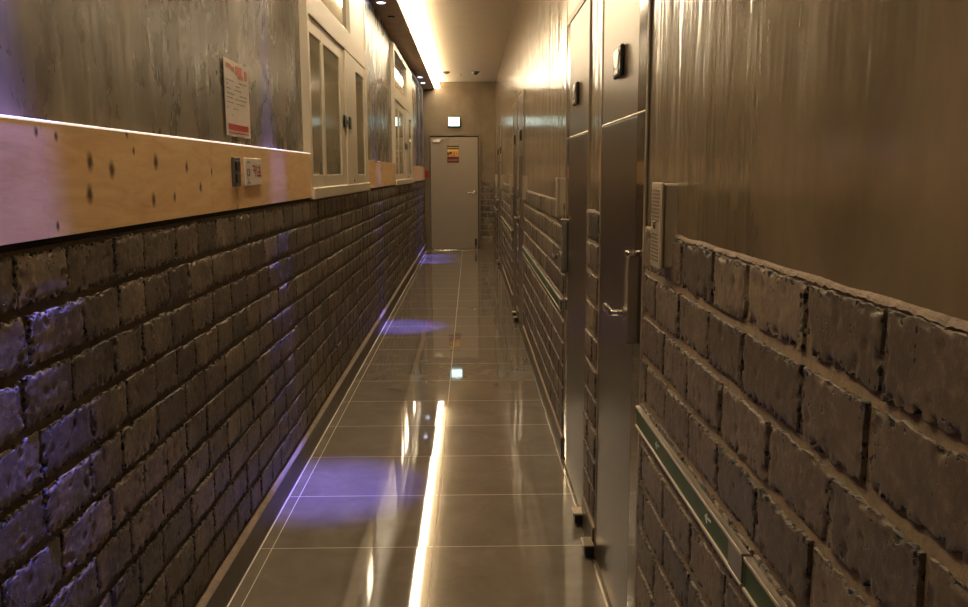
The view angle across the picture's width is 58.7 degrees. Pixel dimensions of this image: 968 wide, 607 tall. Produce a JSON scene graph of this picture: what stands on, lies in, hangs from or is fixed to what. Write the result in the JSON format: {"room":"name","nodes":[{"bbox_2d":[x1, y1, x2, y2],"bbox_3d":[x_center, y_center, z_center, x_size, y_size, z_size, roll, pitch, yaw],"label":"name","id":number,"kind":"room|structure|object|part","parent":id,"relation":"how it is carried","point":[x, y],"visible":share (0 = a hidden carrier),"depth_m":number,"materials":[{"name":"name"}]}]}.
{"room":"corridor","nodes":[
{"label":"corridor","id":0,"kind":"room"},
{"bbox_2d":[0,0,425,606],"bbox_3d":[-1.098,-1.123,6.979,0.273,3.035,18.570,0,9,-1],"label":"wall","id":1,"kind":"structure","parent":0,"point":[157,383],"depth_m":2.42,"materials":[{"name":"brick"}]},
{"bbox_2d":[0,117,48,252],"bbox_3d":[-0.874,-0.061,0.554,0.037,0.244,2.342,0,9,-1],"label":"plywood board","id":2,"kind":"object","parent":1,"relation":"attached to","point":[23,206],"visible":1,"depth_m":1.62,"materials":[{"name":"wood"}]},
{"bbox_2d":[0,114,309,153],"bbox_3d":[-0.882,-0.409,2.018,0.005,0.005,5.140,0,9,-1],"label":"tape","id":3,"kind":"object","parent":2,"relation":"attached to","point":[3,116],"visible":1,"depth_m":2.07,"materials":[{"name":"white plastic"}]},
{"bbox_2d":[40,122,213,245],"bbox_3d":[-0.901,-0.321,2.266,0.037,0.244,1.119,0,9,-1],"label":"plywood board","id":4,"kind":"object","parent":1,"relation":"attached to","point":[99,182],"visible":0.75,"depth_m":2.07,"materials":[{"name":"beige wood"}]},
{"bbox_2d":[223,56,250,138],"bbox_3d":[-0.935,-0.772,3.260,0.005,0.276,0.343,0,9,-1],"label":"paper notice","id":5,"kind":"object","parent":1,"relation":"attached to","point":[236,85],"visible":1,"depth_m":3.26,"materials":[{"name":"white paper"}]},
{"bbox_2d":[210,142,311,216],"bbox_3d":[-0.925,-0.539,3.705,0.037,0.244,1.788,0,9,-1],"label":"plywood board","id":6,"kind":"object","parent":1,"relation":"attached to","point":[286,175],"visible":0.75,"depth_m":3.51,"materials":[{"name":"beige wood"}]},
{"bbox_2d":[231,157,240,186],"bbox_3d":[-0.890,-0.473,3.096,0.015,0.104,0.088,0,9,-1],"label":"switch plate","id":7,"kind":"object","parent":6,"relation":"attached to","point":[235,161],"visible":1,"depth_m":3.07,"materials":[{"name":"black plastic"}]},
{"bbox_2d":[243,158,261,185],"bbox_3d":[-0.897,-0.511,3.341,0.011,0.105,0.256,0,9,-1],"label":"panel","id":8,"kind":"object","parent":6,"relation":"attached to","point":[252,167],"visible":1,"depth_m":3.31,"materials":[{"name":"plastic"}]},
{"bbox_2d":[195,243,426,606],"bbox_3d":[-0.957,0.310,7.199,0.042,0.138,18.570,0,9,-1],"label":"baseboard","id":9,"kind":"structure","parent":1,"relation":"attached to","point":[221,590],"depth_m":3.84,"materials":[{"name":"tile"}]},
{"bbox_2d":[298,0,370,199],"bbox_3d":[-1.022,-1.537,5.779,0.184,1.588,2.608,0,9,-1],"label":"window","id":10,"kind":"structure","parent":1,"relation":"in","point":[331,32],"depth_m":5.47,"materials":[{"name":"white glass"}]},
{"bbox_3d":[-0.945,-1.102,4.811,0.009,0.757,0.382,0,9,-1],"label":"pane","id":11,"kind":"part","parent":10,"relation":"part of","materials":[{"name":"clear glass"}]},
{"bbox_3d":[-0.959,-1.175,5.253,0.035,0.914,1.350,0,9,-1],"label":"sash","id":12,"kind":"part","parent":10,"relation":"part of","materials":[{"name":"white wood"}]},
{"bbox_3d":[-0.955,-1.190,5.393,0.009,0.757,0.630,0,9,-1],"label":"pane","id":13,"kind":"part","parent":10,"relation":"part of","materials":[{"name":"clear glass"}]},
{"bbox_3d":[-0.974,-1.998,5.290,0.008,0.410,1.670,0,9,-1],"label":"pane","id":14,"kind":"part","parent":10,"relation":"part of","materials":[{"name":"clear glass"}]},
{"bbox_3d":[-1.018,-0.782,5.894,0.184,0.062,2.608,0,9,-1],"label":"sill","id":15,"kind":"part","parent":10,"relation":"part of","materials":[{"name":"white wood"}]},
{"bbox_3d":[-0.972,-1.362,6.489,0.035,0.914,1.150,0,9,-1],"label":"sash","id":16,"kind":"part","parent":10,"relation":"part of","materials":[{"name":"white wood"}]},
{"bbox_3d":[-0.969,-1.387,6.688,0.009,0.757,0.490,0,9,-1],"label":"pane","id":17,"kind":"part","parent":10,"relation":"part of","materials":[{"name":"clear glass"}]},
{"bbox_2d":[375,1,386,3],"bbox_3d":[-0.932,-2.724,7.785,0.104,0.013,0.104,0,9,-1],"label":"recessed light","id":18,"kind":"object","parent":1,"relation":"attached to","point":[378,2],"visible":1,"depth_m":7.76,"materials":[{"name":"plastic"}]},
{"bbox_2d":[368,160,395,189],"bbox_3d":[-1.002,-1.272,8.499,0.038,0.253,2.686,0,9,-1],"label":"plywood board","id":19,"kind":"object","parent":1,"relation":"attached to","point":[381,174],"visible":0.72,"depth_m":8.22,"materials":[{"name":"beige wood"}]},
{"bbox_2d":[390,42,413,184],"bbox_3d":[-1.110,-2.365,11.236,0.184,1.588,3.048,0,9,-1],"label":"window","id":20,"kind":"structure","parent":1,"relation":"in","point":[401,75],"depth_m":10.85,"materials":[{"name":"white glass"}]},
{"bbox_3d":[-1.031,-1.904,10.096,0.009,0.757,0.447,0,9,-1],"label":"pane","id":21,"kind":"part","parent":20,"relation":"part of","materials":[{"name":"clear glass"}]},
{"bbox_3d":[-1.062,-2.814,10.673,0.008,0.410,1.961,0,9,-1],"label":"pane","id":22,"kind":"part","parent":20,"relation":"part of","materials":[{"name":"clear glass"}]},
{"bbox_3d":[-1.046,-1.988,10.610,0.035,0.914,1.587,0,9,-1],"label":"sash","id":23,"kind":"part","parent":20,"relation":"part of","materials":[{"name":"white wood"}]},
{"bbox_3d":[-1.042,-2.007,10.777,0.009,0.757,0.737,0,9,-1],"label":"pane","id":24,"kind":"part","parent":20,"relation":"part of","materials":[{"name":"clear glass"}]},
{"bbox_3d":[-1.107,-1.610,11.351,0.184,0.062,3.048,0,9,-1],"label":"sill","id":25,"kind":"part","parent":20,"relation":"part of","materials":[{"name":"white wood"}]},
{"bbox_3d":[-1.062,-2.208,12.063,0.035,0.914,1.353,0,9,-1],"label":"sash","id":26,"kind":"part","parent":20,"relation":"part of","materials":[{"name":"white wood"}]},
{"bbox_3d":[-1.060,-2.237,12.291,0.009,0.757,0.573,0,9,-1],"label":"pane","id":27,"kind":"part","parent":20,"relation":"part of","materials":[{"name":"clear glass"}]},
{"bbox_2d":[370,0,434,88],"bbox_3d":[-0.968,-2.642,6.750,0.405,0.135,18.570,0,9,-1],"label":"trim","id":28,"kind":"structure","parent":1,"relation":"attached to","point":[397,27],"depth_m":9.83,"materials":[{"name":"paint"}]},
{"bbox_2d":[411,71,419,165],"bbox_3d":[-1.088,-2.885,13.647,0.044,1.387,1.682,0,9,-1],"label":"conduit","id":29,"kind":"object","parent":1,"relation":"attached to","point":[413,75],"visible":0.88,"depth_m":14.42,"materials":[{"name":"grey metal"}]},
{"bbox_2d":[413,166,424,181],"bbox_3d":[-1.099,-2.178,14.475,0.038,0.253,3.292,0,9,-1],"label":"plywood board","id":30,"kind":"object","parent":1,"relation":"attached to","point":[419,172],"visible":0.74,"depth_m":14.23,"materials":[{"name":"beige wood"}]},
{"bbox_2d":[419,84,423,166],"bbox_3d":[-1.105,-3.105,15.100,0.052,1.387,0.622,0,9,-1],"label":"conduit","id":31,"kind":"object","parent":1,"relation":"attached to","point":[420,87],"visible":0.94,"depth_m":15.38,"materials":[{"name":"grey metal"}]},
{"bbox_2d":[229,250,611,606],"bbox_3d":[-0.309,0.414,7.275,2.000,0.100,18.870,0,9,-1],"label":"floor","id":32,"kind":"structure","parent":0,"point":[438,479],"depth_m":4.04,"materials":[{"name":"tile"}]},
{"bbox_2d":[423,82,494,249],"bbox_3d":[-0.524,-2.568,16.201,1.720,3.120,0.122,0,9,-1],"label":"wall","id":33,"kind":"structure","parent":0,"point":[473,102],"depth_m":16.04,"materials":[{"name":"paint"}]},
{"bbox_2d":[425,170,428,177],"bbox_3d":[-1.068,-2.425,16.139,0.060,0.140,0.070,0,9,-1],"label":"box","id":34,"kind":"object","parent":33,"relation":"attached to","point":[426,171],"visible":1,"depth_m":16.11,"materials":[{"name":"plastic"}]},
{"bbox_2d":[427,133,480,249],"bbox_3d":[-0.559,-2.096,16.185,1.005,2.190,0.113,0,9,-1],"label":"door","id":35,"kind":"structure","parent":33,"relation":"in","point":[454,189],"depth_m":16.19,"materials":[{"name":"grey paint"}]},
{"bbox_2d":[447,146,458,162],"bbox_3d":[-0.579,-2.791,16.086,0.220,0.315,0.004,0,9,-1],"label":"poster","id":36,"kind":"object","parent":35,"relation":"attached to","point":[452,151],"visible":1,"depth_m":16.09,"materials":[{"name":"paper"}]},
{"bbox_2d":[447,149,458,156],"bbox_3d":[-0.579,-2.813,16.082,0.210,0.136,0.001,0,9,-1],"label":"picture","id":37,"kind":"object","parent":36,"relation":"on","point":[450,152],"depth_m":16.08},
{"bbox_2d":[448,117,459,126],"bbox_3d":[-0.557,-3.379,16.009,0.230,0.190,0.056,0,9,-1],"label":"exit sign","id":38,"kind":"object","parent":33,"relation":"attached to","point":[452,121],"visible":1,"depth_m":15.98,"materials":[{"name":"white plastic"}]},
{"bbox_2d":[410,0,516,81],"bbox_3d":[-0.322,-2.769,6.792,2.000,0.100,18.870,0,9,-1],"label":"ceiling","id":39,"kind":"structure","parent":0,"point":[463,37],"depth_m":10.48,"materials":[{"name":"paint"}]},
{"bbox_2d":[398,0,439,87],"bbox_3d":[-0.736,-2.824,8.031,0.100,0.090,15.950,0,9,-1],"label":"light strip","id":40,"kind":"object","parent":39,"relation":"attached to","point":[405,5],"visible":1,"depth_m":9.90,"materials":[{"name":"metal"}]},
{"bbox_2d":[494,0,967,606],"bbox_3d":[0.413,-1.175,6.995,0.144,3.120,18.570,0,9,-1],"label":"wall","id":41,"kind":"structure","parent":0,"point":[804,360],"depth_m":1.24,"materials":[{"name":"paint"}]},
{"bbox_2d":[493,127,499,261],"bbox_3d":[0.206,-1.767,14.100,0.086,2.160,0.859,0,9,-1],"label":"door","id":42,"kind":"structure","parent":41,"relation":"in","point":[498,150],"depth_m":14.08,"materials":[{"name":"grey metal"}]},
{"bbox_3d":[0.245,-1.494,14.105,0.008,1.593,0.642,0,9,-1],"label":"panel","id":43,"kind":"part","parent":42,"relation":"part of","materials":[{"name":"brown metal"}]},
{"bbox_3d":[0.243,-1.770,14.120,0.012,2.160,0.810,0,9,-1],"label":"frame","id":44,"kind":"part","parent":42,"relation":"part of","materials":[{"name":"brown metal"}]},
{"bbox_2d":[495,174,497,185],"bbox_3d":[0.213,-2.091,14.579,0.050,0.198,0.104,0,9,-1],"label":"intercom","id":45,"kind":"object","parent":41,"relation":"attached to","point":[496,175],"visible":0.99,"depth_m":14.53,"materials":[{"name":"plastic"}]},
{"bbox_2d":[496,124,501,265],"bbox_3d":[0.223,-1.604,13.027,0.086,2.160,0.859,0,9,-1],"label":"door","id":46,"kind":"structure","parent":41,"relation":"in","point":[500,198],"depth_m":12.92,"materials":[{"name":"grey metal"}]},
{"bbox_3d":[0.257,-2.392,12.944,0.008,0.511,0.642,0,9,-1],"label":"panel","id":47,"kind":"part","parent":46,"relation":"part of","materials":[{"name":"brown metal"}]},
{"bbox_3d":[0.261,-1.342,13.104,0.008,1.593,0.642,0,9,-1],"label":"panel","id":48,"kind":"part","parent":46,"relation":"part of","materials":[{"name":"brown metal"}]},
{"bbox_2d":[500,175,502,188],"bbox_3d":[0.252,-1.728,12.186,0.050,0.198,0.104,0,9,-1],"label":"intercom","id":49,"kind":"object","parent":41,"relation":"attached to","point":[501,176],"visible":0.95,"depth_m":12.14,"materials":[{"name":"plastic"}]},
{"bbox_2d":[501,216,511,235],"bbox_3d":[0.279,-1.012,11.039,0.015,0.060,3.200,0,9,-1],"label":"strip","id":50,"kind":"object","parent":41,"relation":"attached to","point":[508,228],"visible":1,"depth_m":10.60,"materials":[{"name":"metal"}]},
{"bbox_2d":[509,175,512,192],"bbox_3d":[0.296,-1.311,9.438,0.050,0.198,0.104,0,9,-1],"label":"intercom","id":51,"kind":"object","parent":41,"relation":"attached to","point":[510,176],"visible":0.92,"depth_m":9.39,"materials":[{"name":"plastic"}]},
{"bbox_2d":[506,99,517,315],"bbox_3d":[0.290,-0.987,8.960,0.086,2.160,0.859,0,9,-1],"label":"door","id":52,"kind":"structure","parent":41,"relation":"in","point":[512,209],"depth_m":8.98,"materials":[{"name":"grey metal"}]},
{"bbox_3d":[0.301,-1.054,9.253,0.022,0.233,0.007,0,9,-1],"label":"plate","id":53,"kind":"part","parent":52,"relation":"part of","materials":[{"name":"grey metal"}]},
{"bbox_3d":[0.321,-1.028,9.299,0.008,2.114,0.108,0,9,-1],"label":"edge panel","id":54,"kind":"part","parent":52,"relation":"part of","materials":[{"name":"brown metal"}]},
{"bbox_3d":[0.324,-1.763,8.806,0.008,0.511,0.642,0,9,-1],"label":"panel","id":55,"kind":"part","parent":52,"relation":"part of","materials":[{"name":"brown metal"}]},
{"bbox_3d":[0.328,-0.714,8.965,0.008,1.593,0.642,0,9,-1],"label":"panel","id":56,"kind":"part","parent":52,"relation":"part of","materials":[{"name":"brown metal"}]},
{"bbox_3d":[0.326,-0.990,8.979,0.012,2.160,0.810,0,9,-1],"label":"frame","id":57,"kind":"part","parent":52,"relation":"part of","materials":[{"name":"brown metal"}]},
{"bbox_2d":[513,88,524,332],"bbox_3d":[0.307,-0.824,7.886,0.086,2.160,0.859,0,9,-1],"label":"door","id":58,"kind":"structure","parent":41,"relation":"in","point":[519,319],"depth_m":7.82,"materials":[{"name":"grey metal"}]},
{"bbox_3d":[0.340,-1.611,7.804,0.008,0.511,0.642,0,9,-1],"label":"panel","id":59,"kind":"part","parent":58,"relation":"part of","materials":[{"name":"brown metal"}]},
{"bbox_3d":[0.345,-0.561,7.963,0.008,1.593,0.642,0,9,-1],"label":"panel","id":60,"kind":"part","parent":58,"relation":"part of","materials":[{"name":"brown metal"}]},
{"bbox_3d":[0.344,-0.822,7.867,0.012,2.160,0.810,0,9,-1],"label":"frame","id":61,"kind":"part","parent":58,"relation":"part of","materials":[{"name":"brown metal"}]},
{"bbox_3d":[0.349,-0.762,7.552,0.008,2.114,0.108,0,9,-1],"label":"edge panel","id":62,"kind":"part","parent":58,"relation":"part of","materials":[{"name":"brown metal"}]},
{"bbox_2d":[521,176,526,199],"bbox_3d":[0.334,-0.955,7.095,0.050,0.198,0.104,0,9,-1],"label":"intercom","id":63,"kind":"object","parent":41,"relation":"attached to","point":[524,178],"visible":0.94,"depth_m":7.05,"materials":[{"name":"plastic"}]},
{"bbox_3d":[0.320,-0.955,7.095,0.009,0.198,0.104,0,9,-1],"label":"plate","id":64,"kind":"part","parent":63,"relation":"part of","materials":[{"name":"plastic"}]},
{"bbox_2d":[522,246,561,310],"bbox_3d":[0.363,-0.232,5.899,0.015,0.060,3.200,0,9,-1],"label":"strip","id":65,"kind":"object","parent":41,"relation":"attached to","point":[554,295],"visible":1,"depth_m":5.26,"materials":[{"name":"metal"}]},
{"bbox_2d":[494,244,593,543],"bbox_3d":[0.354,0.165,8.159,0.044,0.122,16.670,0,9,-1],"label":"baseboard","id":66,"kind":"structure","parent":41,"relation":"attached to","point":[588,525],"depth_m":5.09,"materials":[{"name":"tile"}]},
{"bbox_2d":[494,250,607,606],"bbox_3d":[0.345,0.366,7.228,0.008,0.007,18.570,0,9,-1],"label":"trim","id":67,"kind":"structure","parent":41,"relation":"attached to","point":[574,503],"depth_m":4.23,"materials":[{"name":"metal"}]},
{"bbox_2d":[555,177,564,217],"bbox_3d":[0.380,-0.533,4.312,0.050,0.198,0.104,0,9,-1],"label":"intercom","id":68,"kind":"object","parent":41,"relation":"attached to","point":[559,182],"visible":0.95,"depth_m":4.27,"materials":[{"name":"plastic"}]},
{"bbox_3d":[0.365,-0.533,4.312,0.009,0.198,0.104,0,9,-1],"label":"plate","id":69,"kind":"part","parent":68,"relation":"part of","materials":[{"name":"plastic"}]},
{"bbox_2d":[552,0,591,523],"bbox_3d":[0.371,-0.682,3.747,0.086,3.120,0.859,0,9,-1],"label":"door","id":70,"kind":"structure","parent":41,"relation":"in","point":[574,240],"depth_m":3.79,"materials":[{"name":"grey metal"}]},
{"bbox_3d":[0.349,-0.227,4.095,0.046,0.036,0.138,0,9,-1],"label":"lever","id":71,"kind":"part","parent":70,"relation":"part of","materials":[{"name":"silver metal"}]},
{"bbox_3d":[0.384,-0.274,4.113,0.022,0.233,0.007,0,9,-1],"label":"plate","id":72,"kind":"part","parent":70,"relation":"part of","materials":[{"name":"grey metal"}]},
{"bbox_3d":[0.405,-0.248,4.158,0.008,2.114,0.108,0,9,-1],"label":"edge panel","id":73,"kind":"part","parent":70,"relation":"part of","materials":[{"name":"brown metal"}]},
{"bbox_3d":[0.404,-1.753,3.606,0.008,0.960,0.760,0,9,-1],"label":"transom panel","id":74,"kind":"part","parent":70,"relation":"part of","materials":[{"name":"brown metal"}]},
{"bbox_3d":[0.397,-0.904,3.713,0.015,0.094,0.132,0,9,-1],"label":"number plate","id":75,"kind":"part","parent":70,"relation":"part of","materials":[{"name":"silver metal"}]},
{"bbox_3d":[0.412,0.067,3.824,0.008,1.593,0.642,0,9,-1],"label":"panel","id":76,"kind":"part","parent":70,"relation":"part of","materials":[{"name":"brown metal"}]},
{"bbox_3d":[0.408,-0.685,3.767,0.012,3.120,0.810,0,9,-1],"label":"frame","id":77,"kind":"part","parent":70,"relation":"part of","materials":[{"name":"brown metal"}]},
{"bbox_3d":[0.408,-0.983,3.665,0.008,0.511,0.642,0,9,-1],"label":"panel","id":78,"kind":"part","parent":70,"relation":"part of","materials":[{"name":"brown metal"}]},
{"bbox_2d":[581,0,652,606],"bbox_3d":[0.389,-0.519,2.674,0.086,3.120,0.859,0,9,-1],"label":"door","id":79,"kind":"structure","parent":41,"relation":"in","point":[626,24],"depth_m":2.66,"materials":[{"name":"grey metal"}]},
{"bbox_3d":[0.375,0.019,2.476,0.046,0.036,0.138,0,9,-1],"label":"lever","id":80,"kind":"part","parent":79,"relation":"part of","materials":[{"name":"silver metal"}]},
{"bbox_3d":[0.428,0.218,2.823,0.008,1.593,0.642,0,9,-1],"label":"panel","id":81,"kind":"part","parent":79,"relation":"part of","materials":[{"name":"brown metal"}]},
{"bbox_3d":[0.414,-0.742,2.641,0.015,0.094,0.132,0,9,-1],"label":"number plate","id":82,"kind":"part","parent":79,"relation":"part of","materials":[{"name":"silver metal"}]},
{"bbox_3d":[0.424,-0.832,2.664,0.008,0.511,0.642,0,9,-1],"label":"panel","id":83,"kind":"part","parent":79,"relation":"part of","materials":[{"name":"brown metal"}]},
{"bbox_3d":[0.433,0.018,2.411,0.008,2.114,0.108,0,9,-1],"label":"edge panel","id":84,"kind":"part","parent":79,"relation":"part of","materials":[{"name":"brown metal"}]},
{"bbox_2d":[650,182,677,269],"bbox_3d":[0.417,-0.182,1.999,0.050,0.198,0.104,0,9,-1],"label":"intercom","id":85,"kind":"object","parent":41,"relation":"attached to","point":[664,208],"visible":0.98,"depth_m":1.96,"materials":[{"name":"plastic"}]},
{"bbox_2d":[651,232,657,261],"bbox_3d":[0.398,-0.132,2.006,0.002,0.064,0.072,0,9,-1],"label":"grille","id":86,"kind":"object","parent":85,"relation":"attached to","point":[654,235],"depth_m":2.01,"materials":[{"name":"white plastic"}]},
{"bbox_2d":[652,189,659,221],"bbox_3d":[0.398,-0.228,1.992,0.002,0.072,0.072,0,9,-1],"label":"grille","id":87,"kind":"object","parent":85,"relation":"attached to","point":[655,192],"depth_m":1.99,"materials":[{"name":"white plastic"}]},
{"bbox_3d":[0.403,-0.182,1.999,0.009,0.198,0.104,0,9,-1],"label":"plate","id":88,"kind":"part","parent":85,"relation":"part of","materials":[{"name":"plastic"}]},
{"bbox_2d":[635,405,748,586],"bbox_3d":[0.428,0.376,1.893,0.015,0.060,0.925,0,9,-1],"label":"strip","id":89,"kind":"object","parent":41,"relation":"attached to","point":[721,536],"visible":0.93,"depth_m":1.72,"materials":[{"name":"metal"}]},
{"bbox_3d":[0.436,0.440,1.473,0.014,0.046,0.074,0,9,-1],"label":"plate","id":90,"kind":"part","parent":89,"relation":"part of","materials":[{"name":"silver metal"}]},
{"bbox_2d":[742,557,786,606],"bbox_3d":[0.449,0.570,0.617,0.015,0.060,1.635,0,9,-1],"label":"strip","id":91,"kind":"object","parent":41,"relation":"attached to","point":[758,590],"visible":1,"depth_m":1.36,"materials":[{"name":"metal"}]}
]}

